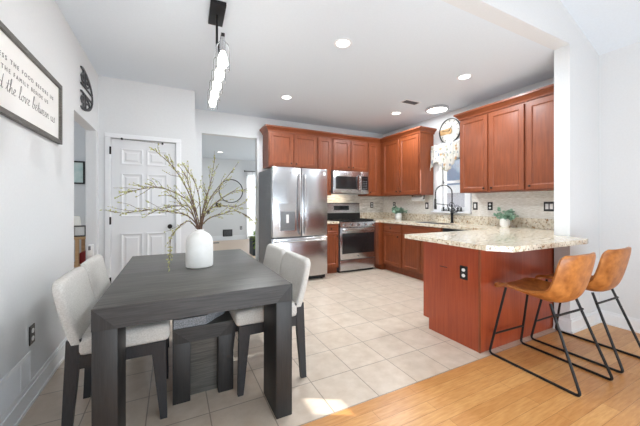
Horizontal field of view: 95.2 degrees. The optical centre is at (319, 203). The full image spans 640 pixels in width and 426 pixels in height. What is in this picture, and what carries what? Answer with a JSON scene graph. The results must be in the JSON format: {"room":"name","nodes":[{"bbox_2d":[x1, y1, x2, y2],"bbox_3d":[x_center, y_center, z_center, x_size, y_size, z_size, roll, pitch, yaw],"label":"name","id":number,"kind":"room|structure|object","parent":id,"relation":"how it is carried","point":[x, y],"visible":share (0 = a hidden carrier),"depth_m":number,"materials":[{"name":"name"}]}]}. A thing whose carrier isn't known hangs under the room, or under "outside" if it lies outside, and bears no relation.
{"room":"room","nodes":[
{"label":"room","id":0,"kind":"room"},
{"bbox_2d":[0,0,97,380],"bbox_3d":[-0.981,-0.146,0.091,0.100,2.733,7.445,0,0,-27],"label":"wall","id":1,"kind":"structure","parent":0,"point":[37,172],"depth_m":1.92,"materials":[{"name":"paint"}]},
{"bbox_2d":[0,351,30,419],"bbox_3d":[-1.641,0.998,1.525,0.010,0.195,0.600,0,0,-27],"label":"air vent","id":2,"kind":"object","parent":1,"relation":"in","point":[18,378],"visible":1,"depth_m":1.61,"materials":[{"name":"white metal"}]},
{"bbox_2d":[0,20,61,144],"bbox_3d":[-1.742,-0.678,1.747,0.026,0.447,1.088,0,0,-27],"label":"framed sign","id":3,"kind":"object","parent":1,"relation":"attached to","point":[30,96],"visible":1,"depth_m":1.73,"materials":[{"name":"white"}]},
{"bbox_2d":[29,323,34,345],"bbox_3d":[-1.788,0.810,1.815,0.009,0.116,0.072,0,0,-27],"label":"electrical outlet","id":4,"kind":"object","parent":1,"relation":"attached to","point":[32,327],"visible":1,"depth_m":1.80,"materials":[{"name":"black plastic"}]},
{"bbox_2d":[0,337,66,425],"bbox_3d":[-0.926,1.155,0.119,0.022,0.130,7.445,0,0,-27],"label":"baseboard","id":5,"kind":"structure","parent":1,"relation":"attached to","point":[18,410],"depth_m":1.82,"materials":[{"name":"white wood"}]},
{"bbox_2d":[80,66,92,111],"bbox_3d":[-2.351,-1.110,2.949,0.014,0.403,0.442,0,0,-27],"label":"monogram letter","id":6,"kind":"object","parent":1,"relation":"attached to","point":[85,82],"visible":1,"depth_m":2.88,"materials":[{"name":"black metal"}]},
{"bbox_2d":[87,244,93,255],"bbox_3d":[-2.599,0.525,3.309,0.056,0.130,0.061,0,0,-27],"label":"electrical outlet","id":7,"kind":"object","parent":1,"relation":"attached to","point":[90,248],"visible":0.99,"depth_m":3.29,"materials":[{"name":"white plastic"}]},
{"bbox_2d":[74,120,85,267],"bbox_3d":[-4.455,-0.146,4.530,2.115,2.733,0.100,0,0,-27],"label":"wall","id":8,"kind":"structure","parent":0,"point":[79,131],"depth_m":4.75,"materials":[{"name":"paint"}]},
{"bbox_2d":[74,161,84,183],"bbox_3d":[-4.042,-0.510,4.665,0.455,0.370,0.029,0,0,-27],"label":"picture","id":9,"kind":"object","parent":8,"relation":"attached to","point":[79,166],"visible":0.37,"depth_m":4.74,"materials":[{"name":"black plastic"}]},
{"bbox_2d":[98,76,194,276],"bbox_3d":[-2.209,-0.146,3.696,1.148,2.733,0.100,0,0,-27],"label":"wall","id":10,"kind":"structure","parent":0,"point":[127,107],"depth_m":3.64,"materials":[{"name":"paint"}]},
{"bbox_2d":[109,138,175,283],"bbox_3d":[-2.203,0.210,3.659,0.707,2.000,0.103,0,0,-27],"label":"door","id":11,"kind":"structure","parent":10,"relation":"in","point":[132,161],"depth_m":3.65,"materials":[{"name":"white wood"}]},
{"bbox_2d":[105,133,180,277],"bbox_3d":[-2.184,0.187,3.642,0.815,2.066,0.020,0,0,-27],"label":"trim","id":12,"kind":"structure","parent":10,"relation":"attached to","point":[107,135],"depth_m":3.52,"materials":[{"name":"white wood"}]},
{"bbox_2d":[202,157,254,238],"bbox_3d":[-2.827,-0.146,10.064,5.000,2.733,0.120,0,0,-27],"label":"wall","id":13,"kind":"structure","parent":0,"point":[215,226],"depth_m":9.79,"materials":[{"name":"paint"}]},
{"bbox_2d":[223,229,231,236],"bbox_3d":[-3.111,0.975,9.837,0.310,0.230,0.026,0,0,-27],"label":"air vent","id":14,"kind":"object","parent":13,"relation":"in","point":[228,232],"visible":1,"depth_m":9.82,"materials":[{"name":"black plastic"}]},
{"bbox_2d":[211,235,245,240],"bbox_3d":[-3.796,1.140,9.496,2.760,0.160,0.022,0,0,-27],"label":"baseboard","id":15,"kind":"structure","parent":13,"relation":"attached to","point":[233,237],"depth_m":9.86,"materials":[{"name":"white"}]},
{"bbox_2d":[219,179,242,202],"bbox_3d":[-3.010,-0.440,9.886,0.800,0.800,0.026,0,0,-27],"label":"round mirror","id":16,"kind":"object","parent":13,"relation":"attached to","point":[232,184],"visible":0.8,"depth_m":9.90,"materials":[{"name":"mirror"}]},
{"bbox_2d":[246,174,246,237],"bbox_3d":[-2.170,0.065,10.338,0.900,2.210,0.060,0,0,-27],"label":"window","id":17,"kind":"structure","parent":13,"relation":"in","point":[246,174],"depth_m":10.12,"materials":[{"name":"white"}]},
{"bbox_2d":[244,170,254,238],"bbox_3d":[-2.112,0.023,10.267,1.140,2.354,0.159,0,0,-27],"label":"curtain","id":18,"kind":"object","parent":13,"relation":"attached to","point":[250,174],"visible":0.52,"depth_m":10.07,"materials":[{"name":"white fabric"}]},
{"bbox_2d":[18,239,556,425],"bbox_3d":[-1.057,1.245,6.120,5.385,0.050,8.917,0,0,-27],"label":"floor","id":19,"kind":"structure","parent":0,"point":[368,335],"depth_m":2.23,"materials":[{"name":"tile"}]},
{"bbox_2d":[52,267,169,425],"bbox_3d":[-1.199,0.805,1.753,0.535,0.829,0.480,0,0,-27],"label":"dining chair","id":20,"kind":"object","parent":19,"relation":"on","point":[74,300],"visible":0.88,"depth_m":1.59,"materials":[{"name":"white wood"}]},
{"bbox_2d":[80,254,168,371],"bbox_3d":[-1.424,0.805,2.200,0.535,0.829,0.480,0,0,-27],"label":"dining chair","id":21,"kind":"object","parent":19,"relation":"on","point":[95,267],"visible":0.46,"depth_m":2.05,"materials":[{"name":"fabric"}]},
{"bbox_2d":[91,249,291,425],"bbox_3d":[-0.906,0.840,2.132,0.937,0.760,1.457,0,0,-27],"label":"dining table","id":22,"kind":"object","parent":19,"relation":"on","point":[144,291],"visible":0.84,"depth_m":1.59,"materials":[{"name":"grey wood"}]},
{"bbox_2d":[185,229,212,268],"bbox_3d":[-0.893,0.324,2.165,0.190,0.273,0.190,0,0,-27],"label":"vase","id":23,"kind":"object","parent":22,"relation":"on","point":[199,244],"visible":0.97,"depth_m":2.09,"materials":[{"name":"white ceramic"}]},
{"bbox_2d":[100,201,199,228],"bbox_3d":[-1.141,0.200,2.014,0.608,0.460,0.082,0,0,-34],"label":"branch","id":24,"kind":"object","parent":23,"relation":"in","point":[152,209],"visible":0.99,"depth_m":2.02,"materials":[{"name":"green plant"}]},
{"bbox_2d":[114,178,198,229],"bbox_3d":[-1.093,0.129,1.974,0.122,0.602,0.541,0,0,36],"label":"branch","id":25,"kind":"object","parent":23,"relation":"in","point":[138,185],"visible":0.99,"depth_m":1.93,"materials":[{"name":"green plant"}]},
{"bbox_2d":[142,198,197,227],"bbox_3d":[-1.088,0.189,2.150,0.402,0.483,0.103,0,0,-11],"label":"branch","id":26,"kind":"object","parent":23,"relation":"in","point":[182,205],"visible":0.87,"depth_m":2.15,"materials":[{"name":"plant"}]},
{"bbox_2d":[149,143,200,228],"bbox_3d":[-0.976,0.020,1.986,0.095,0.820,0.403,0,0,32],"label":"branch","id":27,"kind":"object","parent":23,"relation":"in","point":[166,156],"visible":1,"depth_m":2.01,"materials":[{"name":"green plant"}]},
{"bbox_2d":[159,185,196,222],"bbox_3d":[-1.050,0.139,2.188,0.321,0.583,0.148,0,0,27],"label":"branch","id":28,"kind":"object","parent":23,"relation":"in","point":[169,195],"visible":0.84,"depth_m":2.19,"materials":[{"name":"green plant"}]},
{"bbox_2d":[164,210,197,271],"bbox_3d":[-0.982,0.248,2.073,0.100,0.417,0.273,0,0,34],"label":"branch","id":29,"kind":"object","parent":23,"relation":"in","point":[178,227],"visible":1,"depth_m":2.03,"materials":[{"name":"green plant"}]},
{"bbox_2d":[169,163,205,214],"bbox_3d":[-0.941,0.065,2.070,0.230,0.731,0.109,0,0,-35],"label":"branch","id":30,"kind":"object","parent":23,"relation":"in","point":[178,165],"visible":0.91,"depth_m":2.08,"materials":[{"name":"plant"}]},
{"bbox_2d":[179,161,202,218],"bbox_3d":[-0.971,0.052,2.188,0.159,0.757,0.114,0,0,-12],"label":"branch","id":31,"kind":"object","parent":23,"relation":"in","point":[184,165],"visible":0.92,"depth_m":2.19,"materials":[{"name":"green plant"}]},
{"bbox_2d":[201,183,213,225],"bbox_3d":[-0.833,0.136,2.151,0.092,0.589,0.083,0,0,-27],"label":"branch","id":32,"kind":"object","parent":23,"relation":"in","point":[205,204],"visible":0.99,"depth_m":2.15,"materials":[{"name":"green plant"}]},
{"bbox_2d":[200,151,218,222],"bbox_3d":[-0.868,0.003,2.254,0.175,0.855,0.131,0,0,-42],"label":"branch","id":33,"kind":"object","parent":23,"relation":"in","point":[212,174],"visible":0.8,"depth_m":2.27,"materials":[{"name":"green plant"}]},
{"bbox_2d":[199,162,238,229],"bbox_3d":[-0.769,0.045,2.239,0.311,0.771,0.091,0,0,-32],"label":"branch","id":34,"kind":"object","parent":23,"relation":"in","point":[215,191],"visible":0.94,"depth_m":2.24,"materials":[{"name":"green plant"}]},
{"bbox_2d":[201,194,253,228],"bbox_3d":[-0.716,0.176,2.213,0.418,0.509,0.084,0,0,-12],"label":"branch","id":35,"kind":"object","parent":23,"relation":"in","point":[244,202],"visible":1,"depth_m":2.20,"materials":[{"name":"plant"}]},
{"bbox_2d":[204,186,255,214],"bbox_3d":[-0.733,0.139,2.352,0.541,0.583,0.150,0,0,-42],"label":"branch","id":36,"kind":"object","parent":23,"relation":"in","point":[240,186],"visible":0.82,"depth_m":2.33,"materials":[{"name":"plant"}]},
{"bbox_2d":[203,201,257,223],"bbox_3d":[-0.721,0.204,2.330,0.503,0.454,0.154,0,0,-42],"label":"branch","id":37,"kind":"object","parent":23,"relation":"in","point":[226,212],"visible":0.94,"depth_m":2.29,"materials":[{"name":"plant"}]},
{"bbox_2d":[172,311,233,404],"bbox_3d":[-0.944,0.993,2.269,0.360,0.455,0.956,0,0,-27],"label":"bench","id":38,"kind":"object","parent":19,"relation":"on","point":[202,354],"visible":0.7,"depth_m":1.88,"materials":[{"name":"grey wood"}]},
{"bbox_2d":[174,311,224,329],"bbox_3d":[-0.947,0.738,2.248,0.324,0.055,0.893,0,0,-27],"label":"bench cushion","id":39,"kind":"object","parent":38,"relation":"on","point":[186,322],"visible":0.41,"depth_m":1.83,"materials":[{"name":"grey fabric"}]},
{"bbox_2d":[247,230,254,255],"bbox_3d":[-1.452,0.905,6.945,0.614,0.629,0.789,0,0,-27],"label":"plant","id":40,"kind":"object","parent":19,"relation":"on","point":[251,238],"visible":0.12,"depth_m":6.95,"materials":[{"name":"green plant"}]},
{"bbox_2d":[229,251,310,396],"bbox_3d":[-0.392,0.805,2.159,0.535,0.829,0.480,0,0,-27],"label":"dining chair","id":41,"kind":"object","parent":19,"relation":"on","point":[295,268],"visible":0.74,"depth_m":2.03,"materials":[{"name":"fabric"}]},
{"bbox_2d":[263,244,285,273],"bbox_3d":[-0.615,0.805,2.601,0.535,0.829,0.480,0,0,-27],"label":"dining chair","id":42,"kind":"object","parent":19,"relation":"on","point":[274,254],"visible":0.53,"depth_m":2.63,"materials":[{"name":"fabric"}]},
{"bbox_2d":[259,166,326,278],"bbox_3d":[-0.451,0.328,4.866,0.934,1.785,0.842,0,0,-27],"label":"refrigerator","id":43,"kind":"object","parent":19,"relation":"on","point":[292,200],"visible":0.88,"depth_m":4.57,"materials":[{"name":"silver metal"}]},
{"bbox_2d":[325,224,337,273],"bbox_3d":[0.058,0.782,5.305,0.335,0.875,0.616,0,0,-27],"label":"base cabinet","id":44,"kind":"object","parent":19,"relation":"on","point":[332,229],"visible":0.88,"depth_m":5.08,"materials":[{"name":"brown wood"}]},
{"bbox_2d":[327,220,338,223],"bbox_3d":[0.052,0.263,5.318,0.339,0.165,0.604,0,0,-27],"label":"countertop","id":45,"kind":"structure","parent":44,"relation":"on","point":[328,221],"depth_m":5.09,"materials":[{"name":"stone"}]},
{"bbox_2d":[327,203,375,272],"bbox_3d":[0.580,0.599,5.532,0.776,1.242,0.655,0,0,-27],"label":"range","id":46,"kind":"object","parent":19,"relation":"on","point":[356,235],"visible":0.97,"depth_m":5.33,"materials":[{"name":"silver metal"}]},
{"bbox_2d":[331,220,374,221],"bbox_3d":[0.581,0.318,5.532,0.774,0.015,0.500,0,0,-27],"label":"cooktop","id":47,"kind":"object","parent":46,"relation":"in","point":[331,220],"depth_m":5.31,"materials":[{"name":"black glass"}]},
{"bbox_2d":[374,222,384,269],"bbox_3d":[1.223,0.782,5.850,0.655,0.875,0.690,0,0,-27],"label":"base cabinet","id":48,"kind":"object","parent":19,"relation":"on","point":[379,225],"visible":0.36,"depth_m":5.42,"materials":[{"name":"brown wood"}]},
{"bbox_2d":[383,223,404,274],"bbox_3d":[1.518,0.782,5.328,0.596,0.875,0.503,0,0,-27],"label":"base cabinet","id":49,"kind":"object","parent":19,"relation":"on","point":[392,233],"visible":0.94,"depth_m":5.19,"materials":[{"name":"brown wood"}]},
{"bbox_2d":[402,224,443,280],"bbox_3d":[1.821,0.782,4.727,0.596,0.875,0.837,0,0,-27],"label":"base cabinet","id":50,"kind":"object","parent":19,"relation":"on","point":[412,250],"visible":0.37,"depth_m":4.74,"materials":[{"name":"brown wood"}]},
{"bbox_2d":[443,228,464,231],"bbox_3d":[2.135,0.782,4.075,0.620,0.875,0.600,0,0,-27],"label":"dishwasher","id":51,"kind":"object","parent":19,"relation":"on","point":[444,229],"visible":0.08,"depth_m":4.10,"materials":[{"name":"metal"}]},
{"bbox_2d":[424,241,553,352],"bbox_3d":[1.979,0.782,3.059,1.814,0.875,0.606,0,0,-27],"label":"base cabinet","id":52,"kind":"object","parent":19,"relation":"on","point":[465,312],"visible":0.57,"depth_m":2.58,"materials":[{"name":"brown wood"}]},
{"bbox_2d":[460,265,467,279],"bbox_3d":[1.237,0.592,2.515,0.009,0.116,0.072,0,0,-27],"label":"electrical outlet","id":53,"kind":"object","parent":52,"relation":"attached to","point":[463,269],"visible":1,"depth_m":2.51,"materials":[{"name":"black plastic"}]},
{"bbox_2d":[360,212,587,251],"bbox_3d":[1.329,0.263,4.164,1.999,0.165,3.814,0,0,-27],"label":"countertop","id":54,"kind":"structure","parent":52,"relation":"on","point":[485,233],"depth_m":3.12,"materials":[{"name":"stone"}]},
{"bbox_2d":[392,206,407,219],"bbox_3d":[1.510,0.167,5.683,0.293,0.274,0.286,0,0,-27],"label":"potted plant","id":55,"kind":"object","parent":54,"relation":"on","point":[398,212],"visible":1,"depth_m":5.61,"materials":[{"name":"green plant"}]},
{"bbox_2d":[416,222,449,224],"bbox_3d":[1.839,0.416,4.732,0.374,0.208,0.754,0,0,-27],"label":"sink","id":56,"kind":"object","parent":54,"relation":"in","point":[416,222],"visible":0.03,"depth_m":4.94,"materials":[{"name":"silver metal"}]},
{"bbox_2d":[434,184,456,222],"bbox_3d":[2.038,-0.007,4.713,0.369,0.622,0.097,0,0,41],"label":"faucet","id":57,"kind":"object","parent":54,"relation":"on","point":[452,212],"visible":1,"depth_m":4.68,"materials":[{"name":"black metal"}]},
{"bbox_2d":[493,207,518,227],"bbox_3d":[2.438,0.170,3.828,0.256,0.268,0.284,0,0,-27],"label":"potted plant","id":58,"kind":"object","parent":54,"relation":"on","point":[505,218],"visible":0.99,"depth_m":3.78,"materials":[{"name":"green plant"}]},
{"bbox_2d":[195,109,382,260],"bbox_3d":[-0.340,-0.146,5.527,4.037,2.733,0.120,0,0,-27],"label":"wall","id":59,"kind":"structure","parent":0,"point":[207,122],"depth_m":4.98,"materials":[{"name":"paint"}]},
{"bbox_2d":[263,131,316,168],"bbox_3d":[-0.516,-0.917,5.160,0.898,0.585,0.374,0,0,-27],"label":"upper cabinet","id":60,"kind":"object","parent":59,"relation":"attached to","point":[280,149],"visible":1,"depth_m":5.00,"materials":[{"name":"brown wood"}]},
{"bbox_2d":[259,124,436,143],"bbox_3d":[0.467,-1.255,5.324,3.065,0.090,1.039,0,0,-2],"label":"crown molding","id":61,"kind":"structure","parent":60,"relation":"attached to","point":[420,129],"depth_m":5.16,"materials":[{"name":"brown wood"}]},
{"bbox_2d":[317,137,330,195],"bbox_3d":[0.018,-0.685,5.424,0.286,1.050,0.366,0,0,-27],"label":"upper cabinet","id":62,"kind":"object","parent":59,"relation":"attached to","point":[323,143],"visible":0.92,"depth_m":5.30,"materials":[{"name":"brown wood"}]},
{"bbox_2d":[331,138,366,171],"bbox_3d":[0.503,-0.917,5.673,0.796,0.585,0.374,0,0,-27],"label":"upper cabinet","id":63,"kind":"object","parent":59,"relation":"attached to","point":[346,155],"visible":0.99,"depth_m":5.51,"materials":[{"name":"brown wood"}]},
{"bbox_2d":[331,170,368,194],"bbox_3d":[0.519,-0.406,5.640,0.788,0.423,0.432,0,0,-27],"label":"microwave","id":64,"kind":"object","parent":63,"relation":"attached to","point":[342,182],"visible":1,"depth_m":5.47,"materials":[{"name":"silver metal"}]},
{"bbox_2d":[327,195,382,212],"bbox_3d":[0.585,0.010,5.921,1.750,0.380,0.008,0,0,-27],"label":"backsplash","id":65,"kind":"structure","parent":59,"relation":"attached to","point":[364,206],"depth_m":6.07,"materials":[{"name":"tile"}]},
{"bbox_2d":[358,142,385,196],"bbox_3d":[1.153,-0.685,5.996,0.648,1.050,0.366,0,0,-27],"label":"upper cabinet","id":66,"kind":"object","parent":59,"relation":"attached to","point":[373,149],"visible":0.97,"depth_m":5.79,"materials":[{"name":"brown wood"}]},
{"bbox_2d":[55,0,553,160],"bbox_3d":[-1.006,-1.563,6.129,5.485,0.100,8.787,0,0,-27],"label":"ceiling","id":67,"kind":"structure","parent":0,"point":[400,50],"depth_m":3.00,"materials":[{"name":"paint"}]},
{"bbox_2d":[208,0,229,109],"bbox_3d":[-0.812,-1.196,2.300,0.112,0.633,0.926,0,0,-24],"label":"linear pendant","id":68,"kind":"object","parent":67,"relation":"hanging from","point":[221,62],"visible":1,"depth_m":2.19,"materials":[{"name":"white glass"}]},
{"bbox_2d":[280,95,292,99],"bbox_3d":[-0.473,-1.508,4.129,0.176,0.007,0.176,0,0,-27],"label":"recessed light","id":69,"kind":"object","parent":67,"relation":"in","point":[286,97],"visible":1,"depth_m":4.13,"materials":[{"name":"white"}]},
{"bbox_2d":[334,38,351,48],"bbox_3d":[0.216,-1.508,2.744,0.176,0.007,0.176,0,0,-27],"label":"recessed light","id":70,"kind":"object","parent":67,"relation":"in","point":[342,43],"visible":1,"depth_m":2.74,"materials":[{"name":"white"}]},
{"bbox_2d":[391,111,400,114],"bbox_3d":[1.264,-1.508,4.855,0.176,0.007,0.176,0,0,-27],"label":"recessed light","id":71,"kind":"object","parent":67,"relation":"in","point":[396,112],"visible":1,"depth_m":4.87,"materials":[{"name":"white"}]},
{"bbox_2d":[400,99,421,104],"bbox_3d":[1.345,-1.508,4.333,0.300,0.010,0.150,0,0,-27],"label":"ceiling vent","id":72,"kind":"object","parent":67,"relation":"in","point":[406,101],"visible":1,"depth_m":4.33,"materials":[{"name":"white"}]},
{"bbox_2d":[426,104,448,112],"bbox_3d":[1.844,-1.490,4.601,0.340,0.047,0.340,0,0,-27],"label":"flush ceiling light","id":73,"kind":"object","parent":67,"relation":"attached to","point":[439,108],"visible":1,"depth_m":4.54,"materials":[{"name":"silver metal"}]},
{"bbox_2d":[427,107,446,112],"bbox_3d":[1.844,-1.475,4.601,0.302,0.018,0.302,0,0,-27],"label":"diffuser","id":74,"kind":"object","parent":73,"relation":"attached to","point":[429,109],"depth_m":4.56,"materials":[{"name":"white plastic"}]},
{"bbox_2d":[456,73,472,79],"bbox_3d":[1.715,-1.508,3.465,0.176,0.007,0.176,0,0,-27],"label":"recessed light","id":75,"kind":"object","parent":67,"relation":"in","point":[467,75],"visible":1,"depth_m":3.45,"materials":[{"name":"white plastic"}]},
{"bbox_2d":[383,77,553,211],"bbox_3d":[2.213,-0.146,4.788,0.140,2.733,3.497,0,0,-27],"label":"wall","id":76,"kind":"structure","parent":0,"point":[435,122],"depth_m":4.77,"materials":[{"name":"paint"}]},
{"bbox_2d":[381,133,433,195],"bbox_3d":[1.577,-0.685,5.467,0.366,1.050,1.048,0,0,-27],"label":"upper cabinet","id":77,"kind":"object","parent":76,"relation":"attached to","point":[405,161],"visible":1,"depth_m":5.18,"materials":[{"name":"brown wood"}]},
{"bbox_2d":[411,195,424,200],"bbox_3d":[1.756,-0.105,5.229,0.090,0.110,0.286,0,0,-27],"label":"paper towel holder","id":78,"kind":"object","parent":77,"relation":"attached to","point":[414,198],"visible":0.98,"depth_m":5.18,"materials":[{"name":"white paper"}]},
{"bbox_2d":[430,140,459,171],"bbox_3d":[2.085,-0.710,4.757,0.117,0.570,0.903,0,0,-27],"label":"window valance","id":79,"kind":"object","parent":76,"relation":"attached to","point":[445,154],"visible":0.66,"depth_m":4.75,"materials":[{"name":"fabric"}]},
{"bbox_2d":[439,118,459,142],"bbox_3d":[2.118,-1.195,4.777,0.033,0.408,0.408,0,0,-27],"label":"wall clock","id":80,"kind":"object","parent":76,"relation":"attached to","point":[449,130],"visible":0.95,"depth_m":4.77,"materials":[{"name":"grey"}]},
{"bbox_2d":[431,139,471,213],"bbox_3d":[2.155,-0.438,4.771,0.140,1.165,0.745,0,0,-27],"label":"window","id":81,"kind":"structure","parent":76,"relation":"in","point":[436,168],"depth_m":4.95,"materials":[{"name":"white"}]},
{"bbox_2d":[441,202,462,211],"bbox_3d":[2.131,0.044,4.728,0.024,0.151,0.390,0,0,-27],"label":"scroll ornament","id":82,"kind":"object","parent":81,"relation":"on","point":[447,207],"visible":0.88,"depth_m":4.68,"materials":[{"name":"black metal"}]},
{"bbox_2d":[383,191,553,218],"bbox_3d":[2.149,0.010,4.751,0.008,0.380,3.489,0,0,-27],"label":"backsplash","id":83,"kind":"structure","parent":76,"relation":"attached to","point":[529,204],"depth_m":4.08,"materials":[{"name":"tile"}]},
{"bbox_2d":[473,202,477,209],"bbox_3d":[2.326,0.030,4.379,0.011,0.116,0.072,0,0,-27],"label":"light switch","id":84,"kind":"object","parent":76,"relation":"attached to","point":[475,204],"visible":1,"depth_m":4.37,"materials":[{"name":"black plastic"}]},
{"bbox_2d":[488,202,492,209],"bbox_3d":[2.430,0.030,4.174,0.009,0.116,0.072,0,0,-27],"label":"electrical outlet","id":85,"kind":"object","parent":76,"relation":"attached to","point":[490,204],"visible":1,"depth_m":4.17,"materials":[{"name":"black plastic"}]},
{"bbox_2d":[460,102,526,192],"bbox_3d":[2.359,-0.685,3.914,0.366,1.050,0.890,0,0,-27],"label":"upper cabinet","id":86,"kind":"object","parent":76,"relation":"attached to","point":[492,144],"visible":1,"depth_m":3.78,"materials":[{"name":"brown wood"}]},
{"bbox_2d":[453,84,553,120],"bbox_3d":[2.445,-1.255,3.737,0.392,0.090,1.407,0,0,-27],"label":"crown molding","id":87,"kind":"structure","parent":86,"relation":"attached to","point":[549,89],"depth_m":3.60,"materials":[{"name":"brown wood"}]},
{"bbox_2d":[526,94,553,190],"bbox_3d":[2.662,-0.685,3.312,0.366,1.050,0.453,0,0,-27],"label":"upper cabinet","id":88,"kind":"object","parent":76,"relation":"attached to","point":[539,111],"visible":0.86,"depth_m":3.31,"materials":[{"name":"brown wood"}]},
{"bbox_2d":[544,202,553,210],"bbox_3d":[2.760,0.030,3.517,0.011,0.116,0.118,0,0,-27],"label":"light switch","id":89,"kind":"object","parent":76,"relation":"attached to","point":[548,206],"visible":0.85,"depth_m":3.52,"materials":[{"name":"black plastic"}]},
{"bbox_2d":[301,323,639,425],"bbox_3d":[1.800,1.245,-0.055,4.935,0.050,4.683,0,0,-27],"label":"floor","id":90,"kind":"structure","parent":0,"point":[487,391],"depth_m":1.86,"materials":[{"name":"brown wood"}]},
{"bbox_2d":[489,252,613,396],"bbox_3d":[1.695,0.778,2.193,0.442,0.883,0.615,0,0,-24],"label":"bar stool","id":91,"kind":"object","parent":90,"relation":"on","point":[572,275],"visible":1,"depth_m":2.01,"materials":[{"name":"brown leather"}]},
{"bbox_2d":[530,247,639,372],"bbox_3d":[2.220,0.778,2.451,0.442,0.883,0.615,0,0,-26],"label":"bar stool","id":92,"kind":"object","parent":90,"relation":"on","point":[612,265],"visible":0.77,"depth_m":2.24,"materials":[{"name":"brown leather"}]},
{"bbox_2d":[441,0,598,318],"bbox_3d":[0.820,-1.192,2.057,5.085,4.825,0.130,0,0,-27],"label":"wall","id":93,"kind":"structure","parent":0,"point":[576,70],"depth_m":2.82,"materials":[{"name":"paint"}]},
{"bbox_2d":[553,310,600,333],"bbox_3d":[2.596,1.155,2.938,0.619,0.130,0.152,0,0,-27],"label":"baseboard","id":94,"kind":"structure","parent":93,"relation":"attached to","point":[574,325],"depth_m":2.82,"materials":[{"name":"white wood"}]},
{"bbox_2d":[560,0,639,54],"bbox_3d":[1.806,-2.592,-0.024,4.975,2.224,4.733,0,0,-27],"label":"vault","id":95,"kind":"object","parent":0,"point":[608,25],"depth_m":2.71,"materials":[{"name":"paint"}]},
{"bbox_2d":[599,42,639,318],"bbox_3d":[3.995,-0.165,1.005,0.140,2.770,4.603,0,0,-27],"label":"wall","id":96,"kind":"structure","parent":0,"point":[619,69],"depth_m":2.88,"materials":[{"name":"paint"}]},
{"bbox_2d":[600,310,639,332],"bbox_3d":[3.925,1.155,0.962,0.022,0.130,4.589,0,0,-27],"label":"baseboard","id":97,"kind":"structure","parent":96,"relation":"attached to","point":[613,319],"depth_m":2.88,"materials":[{"name":"white"}]},
{"bbox_3d":[-3.534,1.245,2.699,2.115,0.050,4.000,0,0,-27],"label":"floor","id":98,"kind":"structure","parent":0,"visible":0},
{"bbox_2d":[74,236,85,267],"bbox_3d":[-3.845,0.853,4.323,0.720,0.735,0.380,0,0,-27],"label":"console table","id":99,"kind":"object","parent":98,"relation":"on","point":[76,263],"visible":0.06,"depth_m":4.28,"materials":[{"name":"beige wood"}]},
{"bbox_2d":[74,216,80,225],"bbox_3d":[-3.733,0.338,4.390,0.236,0.295,0.236,0,0,-27],"label":"table lamp","id":100,"kind":"object","parent":99,"relation":"on","point":[77,221],"visible":0.16,"depth_m":4.37,"materials":[{"name":"white fabric"}]},
{"bbox_2d":[74,225,85,236],"bbox_3d":[-3.578,0.402,4.345,0.155,0.164,0.020,0,0,-27],"label":"photo frame","id":101,"kind":"object","parent":99,"relation":"on","point":[80,230],"visible":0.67,"depth_m":4.34,"materials":[{"name":"black plastic"}]},
{"bbox_2d":[79,250,85,263],"bbox_3d":[-3.579,0.807,4.440,0.080,0.174,0.250,0,0,-27],"label":"storage box","id":102,"kind":"object","parent":99,"relation":"on","point":[82,256],"visible":0.54,"depth_m":4.33,"materials":[{"name":"red fabric"}]},
{"label":"outside","id":103,"kind":"structure","parent":0,"visible":0},
{"bbox_3d":[12.153,1.770,13.955,25.740,0.100,30.000,0,0,-27],"label":"lawn","id":104,"kind":"structure","parent":103,"visible":0},
{"bbox_2d":[447,159,459,184],"bbox_3d":[8.008,-2.630,15.227,6.800,8.700,8.800,0,0,-27],"label":"neighbouring house","id":105,"kind":"structure","parent":104,"relation":"on","point":[453,173],"depth_m":12.78,"materials":[{"name":"blue"}]},
{"bbox_2d":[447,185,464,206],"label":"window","id":106,"kind":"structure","parent":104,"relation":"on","point":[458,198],"depth_m":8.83,"materials":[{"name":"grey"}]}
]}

